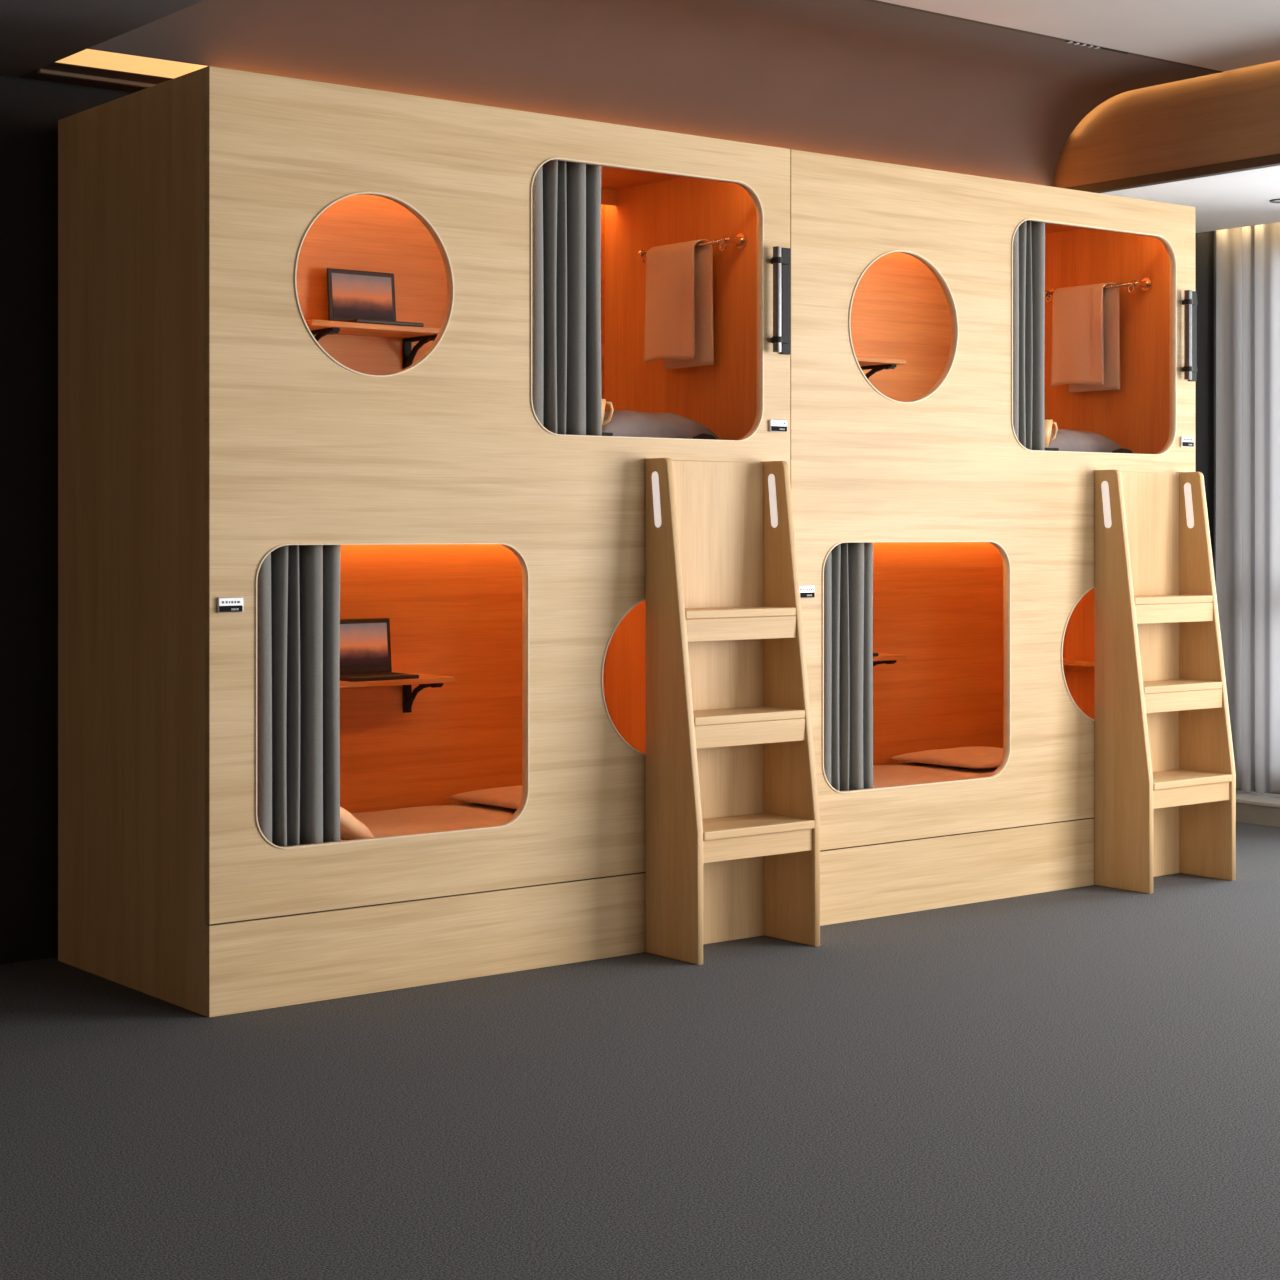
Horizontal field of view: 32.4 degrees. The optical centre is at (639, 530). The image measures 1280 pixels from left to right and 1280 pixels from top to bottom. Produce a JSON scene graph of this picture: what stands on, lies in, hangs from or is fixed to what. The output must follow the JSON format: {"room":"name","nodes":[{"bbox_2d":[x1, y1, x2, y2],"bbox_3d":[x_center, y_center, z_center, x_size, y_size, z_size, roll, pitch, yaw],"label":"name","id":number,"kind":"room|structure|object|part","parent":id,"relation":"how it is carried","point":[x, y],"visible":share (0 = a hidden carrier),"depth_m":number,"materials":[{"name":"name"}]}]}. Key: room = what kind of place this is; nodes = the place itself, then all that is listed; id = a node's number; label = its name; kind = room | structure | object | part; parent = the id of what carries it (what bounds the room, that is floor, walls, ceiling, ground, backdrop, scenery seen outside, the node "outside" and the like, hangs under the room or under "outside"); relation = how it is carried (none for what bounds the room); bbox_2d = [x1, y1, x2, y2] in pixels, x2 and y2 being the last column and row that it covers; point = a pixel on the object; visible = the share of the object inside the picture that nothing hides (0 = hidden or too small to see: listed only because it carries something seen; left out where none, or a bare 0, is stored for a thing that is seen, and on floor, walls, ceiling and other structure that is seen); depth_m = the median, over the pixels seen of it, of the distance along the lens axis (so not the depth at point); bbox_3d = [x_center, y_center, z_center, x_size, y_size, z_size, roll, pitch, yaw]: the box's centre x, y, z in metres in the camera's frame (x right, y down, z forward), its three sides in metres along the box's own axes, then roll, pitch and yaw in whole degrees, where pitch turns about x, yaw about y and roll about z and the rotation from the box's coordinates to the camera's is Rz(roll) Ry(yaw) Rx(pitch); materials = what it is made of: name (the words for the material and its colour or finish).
{"room":"dormitory","nodes":[
{"label":"dormitory","id":0,"kind":"room"},
{"bbox_2d":[0,0,203,92],"bbox_3d":[0.586,-1.558,1.888,10.040,0.490,10.000,0,0,-38],"label":"ceiling","id":1,"kind":"structure","parent":0,"point":[34,34],"depth_m":5.77,"materials":[{"name":"paint"}]},
{"bbox_2d":[0,75,1213,963],"bbox_3d":[-1.907,-0.302,6.361,11.620,3.100,0.120,0,0,-38],"label":"wall","id":2,"kind":"structure","parent":0,"point":[31,110],"depth_m":6.40,"materials":[{"name":"grey paint"}]},
{"bbox_2d":[37,69,156,87],"bbox_3d":[-0.077,-1.306,7.528,4.140,0.012,0.020,0,0,-38],"label":"trim","id":3,"kind":"structure","parent":2,"relation":"attached to","point":[39,71],"depth_m":6.35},
{"bbox_2d":[1053,60,1279,187],"bbox_3d":[4.553,-1.550,4.989,0.030,0.405,10.000,0,0,-38],"label":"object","id":4,"kind":"structure","parent":2,"relation":"attached to","point":[1231,115],"depth_m":8.22,"materials":[{"name":"brown wood"}]},
{"bbox_2d":[1065,153,1279,192],"bbox_3d":[4.552,-1.330,4.988,0.040,0.035,10.000,0,0,-38],"label":"trim","id":5,"kind":"structure","parent":2,"relation":"attached to","point":[1269,160],"depth_m":8.20,"materials":[{"name":"brown wood"}]},
{"bbox_2d":[1236,790,1279,826],"bbox_3d":[5.579,1.198,5.791,0.285,0.100,10.000,0,0,-38],"label":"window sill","id":6,"kind":"structure","parent":2,"relation":"attached to","point":[1252,807],"depth_m":9.38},
{"bbox_2d":[0,822,1279,1279],"bbox_3d":[1.172,1.278,2.422,11.620,0.060,10.120,0,0,-38],"label":"floor","id":7,"kind":"structure","parent":0,"point":[1079,1083],"depth_m":4.75,"materials":[{"name":"grey carpet"}]},
{"bbox_2d":[58,66,790,1016],"bbox_3d":[-0.595,0.028,6.615,2.000,2.440,0.996,0,0,-38],"label":"pod","id":8,"kind":"object","parent":7,"relation":"on","point":[205,430],"visible":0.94,"depth_m":6.13,"materials":[{"name":"brown wood"}]},
{"bbox_3d":[-1.399,0.028,6.032,0.016,2.440,0.926,0,0,-38],"label":"panel","id":9,"kind":"part","parent":8,"relation":"part of","materials":[{"name":"brown wood"}]},
{"bbox_2d":[257,545,340,845],"bbox_3d":[-0.687,0.435,6.075,0.910,0.880,0.097,0,0,-38],"label":"curtain","id":10,"kind":"object","parent":8,"relation":"hanging from","point":[298,586],"visible":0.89,"depth_m":5.88,"materials":[{"name":"grey fabric"}]},
{"bbox_2d":[305,320,439,368],"bbox_3d":[-0.857,-0.575,6.880,0.515,0.125,0.224,0,0,-38],"label":"wall shelf","id":11,"kind":"object","parent":8,"relation":"attached to","point":[319,328],"visible":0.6,"depth_m":6.86,"materials":[{"name":"brown wood"}]},
{"bbox_2d":[327,268,423,326],"bbox_3d":[-0.827,-0.729,6.878,0.244,0.183,0.184,0,0,-38],"label":"laptop","id":12,"kind":"object","parent":11,"relation":"on","point":[356,296],"visible":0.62,"depth_m":6.93,"materials":[{"name":"black"}]},
{"bbox_3d":[-0.877,-0.735,6.941,0.244,0.172,0.008,0,-5,-38],"label":"screen lid","id":13,"kind":"part","parent":12,"relation":"part of","materials":[{"name":"black plastic"}]},
{"bbox_3d":[-0.720,-0.665,5.957,0.499,0.499,0.029,0,0,-38],"label":"round opening trim","id":14,"kind":"part","parent":8,"relation":"part of","materials":[{"name":"beige wood"}]},
{"bbox_3d":[-0.665,0.434,6.000,0.867,0.802,0.029,0,0,-38],"label":"square opening trim","id":15,"kind":"part","parent":8,"relation":"part of","materials":[{"name":"beige wood"}]},
{"bbox_2d":[340,673,453,712],"bbox_3d":[-0.857,0.523,6.880,0.515,0.125,0.224,0,0,-38],"label":"wall shelf","id":16,"kind":"object","parent":8,"relation":"attached to","point":[424,680],"visible":0.49,"depth_m":6.92,"materials":[{"name":"orange wood"}]},
{"bbox_2d":[340,618,418,681],"bbox_3d":[-0.841,0.369,6.867,0.244,0.183,0.184,0,0,-38],"label":"laptop","id":17,"kind":"object","parent":16,"relation":"on","point":[365,644],"visible":0.88,"depth_m":6.93,"materials":[{"name":"black"}]},
{"bbox_3d":[-0.890,0.363,6.931,0.244,0.172,0.008,0,-5,-38],"label":"screen lid","id":18,"kind":"part","parent":17,"relation":"part of","materials":[{"name":"black plastic"}]},
{"bbox_3d":[-0.325,1.131,6.268,1.998,0.234,0.024,0,0,-38],"label":"plinth panel","id":19,"kind":"part","parent":8,"relation":"part of","materials":[{"name":"brown wood"}]},
{"bbox_2d":[340,802,516,840],"bbox_3d":[-0.614,0.950,6.639,1.940,0.126,0.885,0,0,-38],"label":"mattress","id":20,"kind":"object","parent":8,"relation":"on","point":[421,819],"visible":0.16,"depth_m":6.80,"materials":[{"name":"fabric"}]},
{"bbox_2d":[340,807,373,839],"bbox_3d":[-0.877,0.813,6.206,0.180,0.137,0.205,0,0,35],"label":"pillow","id":21,"kind":"object","parent":20,"relation":"on","point":[351,828],"visible":0.26,"depth_m":6.18,"materials":[{"name":"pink fabric"}]},
{"bbox_2d":[448,785,521,808],"bbox_3d":[-0.289,0.860,7.157,0.520,0.048,0.460,0,0,-40],"label":"pillow","id":22,"kind":"object","parent":20,"relation":"on","point":[507,797],"visible":0.2,"depth_m":7.06,"materials":[{"name":"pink fabric"}]},
{"bbox_3d":[-0.897,0.036,7.001,1.968,2.422,0.016,0,0,-38],"label":"panel","id":23,"kind":"part","parent":8,"relation":"part of","materials":[{"name":"beige wood"}]},
{"bbox_2d":[532,160,601,435],"bbox_3d":[-0.006,-0.673,6.607,0.880,0.891,0.096,0,0,-38],"label":"curtain","id":24,"kind":"object","parent":8,"relation":"hanging from","point":[566,196],"visible":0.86,"depth_m":6.42,"materials":[{"name":"grey fabric"}]},
{"bbox_3d":[0.077,0.432,6.580,0.499,0.499,0.029,0,0,-38],"label":"round opening trim","id":25,"kind":"part","parent":8,"relation":"part of","materials":[{"name":"beige wood"}]},
{"bbox_3d":[0.028,-0.673,6.542,0.877,0.799,0.029,0,0,-38],"label":"square opening trim","id":26,"kind":"part","parent":8,"relation":"part of","materials":[{"name":"beige wood"}]},
{"bbox_2d":[638,233,746,262],"bbox_3d":[0.158,-0.920,7.182,0.069,0.057,0.508,0,0,-38],"label":"towel rail","id":27,"kind":"object","parent":8,"relation":"attached to","point":[740,240],"visible":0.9,"depth_m":7.01,"materials":[{"name":"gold metal"}]},
{"bbox_2d":[644,239,713,368],"bbox_3d":[0.124,-0.737,7.183,0.055,0.405,0.301,0,0,-38],"label":"towel","id":28,"kind":"object","parent":27,"relation":"hanging from","point":[679,276],"visible":1,"depth_m":7.15,"materials":[{"name":"fabric"}]},
{"bbox_3d":[0.452,-0.715,6.852,0.038,0.331,0.012,0,0,-38],"label":"grab handle","id":29,"kind":"part","parent":8,"relation":"part of","materials":[{"name":"black metal"}]},
{"bbox_3d":[-0.614,-0.146,6.639,1.940,0.148,0.885,0,0,-38],"label":"mattress","id":30,"kind":"object","parent":8,"relation":"on","visible":0},
{"bbox_2d":[602,432,612,435],"bbox_3d":[-0.136,-0.257,6.629,0.080,0.078,0.080,0,0,-38],"label":"stand","id":31,"kind":"object","parent":30,"relation":"on","point":[603,433],"visible":0.13,"depth_m":6.61,"materials":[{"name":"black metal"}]},
{"bbox_2d":[602,399,613,425],"bbox_3d":[-0.132,-0.346,6.636,0.072,0.101,0.092,0,0,34],"label":"mug","id":32,"kind":"object","parent":31,"relation":"on","point":[604,402],"visible":0.24,"depth_m":6.64,"materials":[{"name":"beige ceramic"}]},
{"bbox_2d":[602,410,719,439],"bbox_3d":[-0.052,-0.302,7.024,0.520,0.160,0.400,0,0,-41],"label":"pillow","id":33,"kind":"object","parent":30,"relation":"on","point":[623,423],"visible":0.32,"depth_m":6.88,"materials":[{"name":"grey fabric"}]},
{"bbox_2d":[692,433,716,439],"bbox_3d":[0.199,-0.262,6.872,0.086,0.086,0.084,0,0,-38],"label":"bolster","id":34,"kind":"object","parent":30,"relation":"on","point":[700,436],"visible":0.13,"depth_m":6.85,"materials":[{"name":"black fabric"}]},
{"bbox_2d":[645,458,819,964],"bbox_3d":[0.279,0.516,6.568,0.483,1.462,0.246,0,0,-38],"label":"step ladder","id":35,"kind":"object","parent":7,"relation":"on","point":[732,815],"visible":1,"depth_m":6.63,"materials":[{"name":"brown wood"}]},
{"bbox_3d":[0.099,0.516,6.428,0.024,1.462,0.244,0,0,-38],"label":"panel","id":36,"kind":"part","parent":35,"relation":"part of","materials":[{"name":"brown wood"}]},
{"bbox_3d":[0.207,0.518,6.660,0.432,1.458,0.013,0,0,-38],"label":"panel","id":37,"kind":"part","parent":35,"relation":"part of","materials":[{"name":"brown wood"}]},
{"bbox_3d":[0.458,0.516,6.709,0.024,1.462,0.244,0,0,-38],"label":"panel","id":38,"kind":"part","parent":35,"relation":"part of","materials":[{"name":"brown wood"}]},
{"bbox_2d":[790,149,1197,925],"bbox_3d":[0.980,0.028,7.847,2.000,2.440,0.996,0,0,-38],"label":"pod","id":39,"kind":"object","parent":7,"relation":"on","point":[983,541],"visible":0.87,"depth_m":7.50,"materials":[{"name":"brown wood"}]},
{"bbox_2d":[824,542,872,790],"bbox_3d":[0.894,0.435,7.309,0.898,0.880,0.099,0,0,-38],"label":"curtain","id":40,"kind":"object","parent":39,"relation":"hanging from","point":[848,568],"visible":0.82,"depth_m":7.11,"materials":[{"name":"grey fabric"}]},
{"bbox_2d":[856,356,905,378],"bbox_3d":[0.719,-0.575,8.112,0.515,0.125,0.224,0,0,-38],"label":"wall shelf","id":41,"kind":"object","parent":39,"relation":"attached to","point":[876,364],"visible":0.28,"depth_m":8.17,"materials":[{"name":"brown wood"}]},
{"bbox_2d":[873,653,905,666],"bbox_3d":[0.719,0.523,8.112,0.515,0.125,0.224,0,0,-38],"label":"wall shelf","id":42,"kind":"object","parent":39,"relation":"attached to","point":[882,658],"visible":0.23,"depth_m":8.16,"materials":[{"name":"orange wood"}]},
{"bbox_3d":[0.856,-0.665,7.189,0.499,0.499,0.029,0,0,-38],"label":"round opening trim","id":43,"kind":"part","parent":39,"relation":"part of","materials":[{"name":"beige wood"}]},
{"bbox_3d":[0.911,0.434,7.232,0.867,0.802,0.029,0,0,-38],"label":"square opening trim","id":44,"kind":"part","parent":39,"relation":"part of","materials":[{"name":"beige wood"}]},
{"bbox_3d":[0.678,0.036,8.233,1.968,2.422,0.016,0,0,-38],"label":"panel","id":45,"kind":"part","parent":39,"relation":"part of","materials":[{"name":"wood"}]},
{"bbox_2d":[873,762,997,787],"bbox_3d":[0.962,0.950,7.871,1.940,0.126,0.885,0,0,-38],"label":"mattress","id":46,"kind":"object","parent":39,"relation":"on","point":[910,772],"visible":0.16,"depth_m":8.07,"materials":[{"name":"fabric"}]},
{"bbox_2d":[891,746,1003,768],"bbox_3d":[1.287,0.860,8.388,0.520,0.048,0.460,0,0,-40],"label":"pillow","id":47,"kind":"object","parent":46,"relation":"on","point":[977,757],"visible":0.77,"depth_m":8.26,"materials":[{"name":"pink fabric"}]},
{"bbox_3d":[1.251,1.131,7.500,1.998,0.234,0.024,0,0,-38],"label":"plinth panel","id":48,"kind":"part","parent":39,"relation":"part of","materials":[{"name":"brown wood"}]},
{"bbox_2d":[1013,220,1044,450],"bbox_3d":[1.576,-0.673,7.842,0.868,0.891,0.097,0,0,-38],"label":"curtain","id":49,"kind":"object","parent":39,"relation":"hanging from","point":[1029,238],"visible":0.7,"depth_m":7.63,"materials":[{"name":"grey fabric"}]},
{"bbox_3d":[1.652,0.432,7.812,0.499,0.499,0.029,0,0,-38],"label":"round opening trim","id":50,"kind":"part","parent":39,"relation":"part of","materials":[{"name":"beige wood"}]},
{"bbox_2d":[1063,659,1093,673],"bbox_3d":[1.686,0.522,8.459,0.090,0.050,0.400,0,0,-38],"label":"ledge","id":51,"kind":"object","parent":39,"relation":"attached to","point":[1069,665],"visible":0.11,"depth_m":8.46,"materials":[{"name":"brown wood"}]},
{"bbox_3d":[1.603,-0.673,7.773,0.877,0.799,0.029,0,0,-38],"label":"square opening trim","id":52,"kind":"part","parent":39,"relation":"part of","materials":[{"name":"beige wood"}]},
{"bbox_2d":[1045,278,1151,301],"bbox_3d":[1.733,-0.920,8.414,0.069,0.057,0.508,0,0,-38],"label":"towel rail","id":53,"kind":"object","parent":39,"relation":"attached to","point":[1146,283],"visible":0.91,"depth_m":8.25,"materials":[{"name":"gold metal"}]},
{"bbox_2d":[1051,282,1119,392],"bbox_3d":[1.700,-0.737,8.415,0.056,0.405,0.301,0,0,-38],"label":"towel","id":54,"kind":"object","parent":53,"relation":"hanging from","point":[1085,356],"visible":1,"depth_m":8.38,"materials":[{"name":"fabric"}]},
{"bbox_3d":[2.027,-0.715,8.084,0.038,0.331,0.012,0,0,-38],"label":"grab handle","id":55,"kind":"part","parent":39,"relation":"part of","materials":[{"name":"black metal"}]},
{"bbox_3d":[0.962,-0.146,7.871,1.940,0.148,0.885,0,0,-38],"label":"mattress","id":56,"kind":"object","parent":39,"relation":"on","visible":0},
{"bbox_2d":[1045,448,1058,450],"bbox_3d":[1.439,-0.257,7.860,0.080,0.078,0.080,0,0,-38],"label":"stand","id":57,"kind":"object","parent":56,"relation":"on","point":[1046,449],"visible":0.16,"depth_m":7.83,"materials":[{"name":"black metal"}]},
{"bbox_2d":[1044,419,1057,447],"bbox_3d":[1.443,-0.346,7.867,0.072,0.101,0.092,0,0,34],"label":"mug","id":58,"kind":"object","parent":57,"relation":"on","point":[1048,423],"visible":0.49,"depth_m":7.84,"materials":[{"name":"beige ceramic"}]},
{"bbox_3d":[1.478,-0.354,7.878,0.041,0.076,0.012,0,0,-24],"label":"handle","id":59,"kind":"part","parent":58,"relation":"part of","materials":[{"name":"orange ceramic"}]},
{"bbox_2d":[1048,429,1121,452],"bbox_3d":[1.523,-0.302,8.256,0.520,0.160,0.400,0,0,-41],"label":"pillow","id":60,"kind":"object","parent":56,"relation":"on","point":[1066,439],"visible":0.21,"depth_m":8.13,"materials":[{"name":"grey fabric"}]},
{"bbox_2d":[1112,448,1132,453],"bbox_3d":[1.775,-0.262,8.103,0.086,0.086,0.084,0,0,-38],"label":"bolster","id":61,"kind":"object","parent":56,"relation":"on","point":[1121,450],"visible":0.16,"depth_m":8.08,"materials":[{"name":"black fabric"}]},
{"bbox_2d":[1094,470,1235,893],"bbox_3d":[1.865,0.516,7.807,0.483,1.462,0.246,0,0,-38],"label":"step ladder","id":62,"kind":"object","parent":7,"relation":"on","point":[1165,774],"visible":1,"depth_m":7.85,"materials":[{"name":"brown wood"}]},
{"bbox_3d":[1.684,0.516,7.667,0.024,1.462,0.244,0,0,-38],"label":"panel","id":63,"kind":"part","parent":62,"relation":"part of","materials":[{"name":"brown wood"}]},
{"bbox_3d":[1.793,0.518,7.899,0.432,1.458,0.013,0,0,-38],"label":"panel","id":64,"kind":"part","parent":62,"relation":"part of","materials":[{"name":"brown wood"}]},
{"bbox_3d":[2.043,0.516,7.948,0.024,1.462,0.244,0,0,-38],"label":"panel","id":65,"kind":"part","parent":62,"relation":"part of","materials":[{"name":"brown wood"}]},
{"bbox_2d":[88,0,1216,186],"bbox_3d":[0.117,-1.513,7.010,4.410,0.319,0.849,0,0,-38],"label":"ceiling","id":66,"kind":"structure","parent":0,"point":[858,79],"depth_m":7.33,"materials":[{"name":"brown paint"}]},
{"bbox_2d":[56,49,206,77],"bbox_3d":[-0.009,-1.349,7.392,4.080,0.069,0.086,0,0,-38],"label":"light","id":67,"kind":"object","parent":66,"relation":"attached to","point":[87,57],"visible":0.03,"depth_m":6.29,"materials":[{"name":"yellow"}]},
{"bbox_2d":[877,0,1279,71],"bbox_3d":[3.122,-1.675,3.162,4.405,0.006,8.884,0,0,-38],"label":"ceiling","id":68,"kind":"structure","parent":0,"point":[1220,35],"depth_m":7.23,"materials":[{"name":"grey paint"}]},
{"bbox_2d":[866,0,1221,72],"bbox_3d":[0.384,-1.692,6.670,4.410,0.041,0.020,0,0,-38],"label":"trim","id":69,"kind":"structure","parent":68,"relation":"attached to","point":[875,1],"depth_m":7.36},
{"bbox_2d":[1065,40,1127,53],"bbox_3d":[1.577,-1.672,7.603,0.320,0.010,0.016,0,0,-38],"label":"air vent","id":70,"kind":"object","parent":69,"relation":"attached to","point":[1067,41],"visible":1,"depth_m":7.59,"materials":[{"name":"black metal"}]},
{"bbox_2d":[1100,165,1279,232],"bbox_3d":[5.050,-1.333,5.377,1.230,0.040,10.000,0,0,-38],"label":"ceiling","id":71,"kind":"structure","parent":0,"point":[1236,199],"depth_m":8.61,"materials":[{"name":"white paint"}]},
{"bbox_2d":[1269,199,1279,202],"bbox_3d":[2.544,-1.319,8.736,0.090,0.026,0.090,0,0,-38],"label":"recessed light","id":72,"kind":"object","parent":71,"relation":"in","point":[1272,200],"visible":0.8,"depth_m":8.75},
{"bbox_3d":[5.613,-1.492,5.817,0.200,0.040,10.000,0,0,-38],"label":"ceiling","id":73,"kind":"structure","parent":0,"visible":0},
{"bbox_2d":[1214,222,1279,792],"bbox_3d":[2.787,-0.168,9.424,0.084,2.600,0.816,0,0,-38],"label":"sheer curtain","id":74,"kind":"object","parent":73,"relation":"hanging from","point":[1246,259],"visible":0.84,"depth_m":9.58,"materials":[{"name":"fabric"}]}
]}

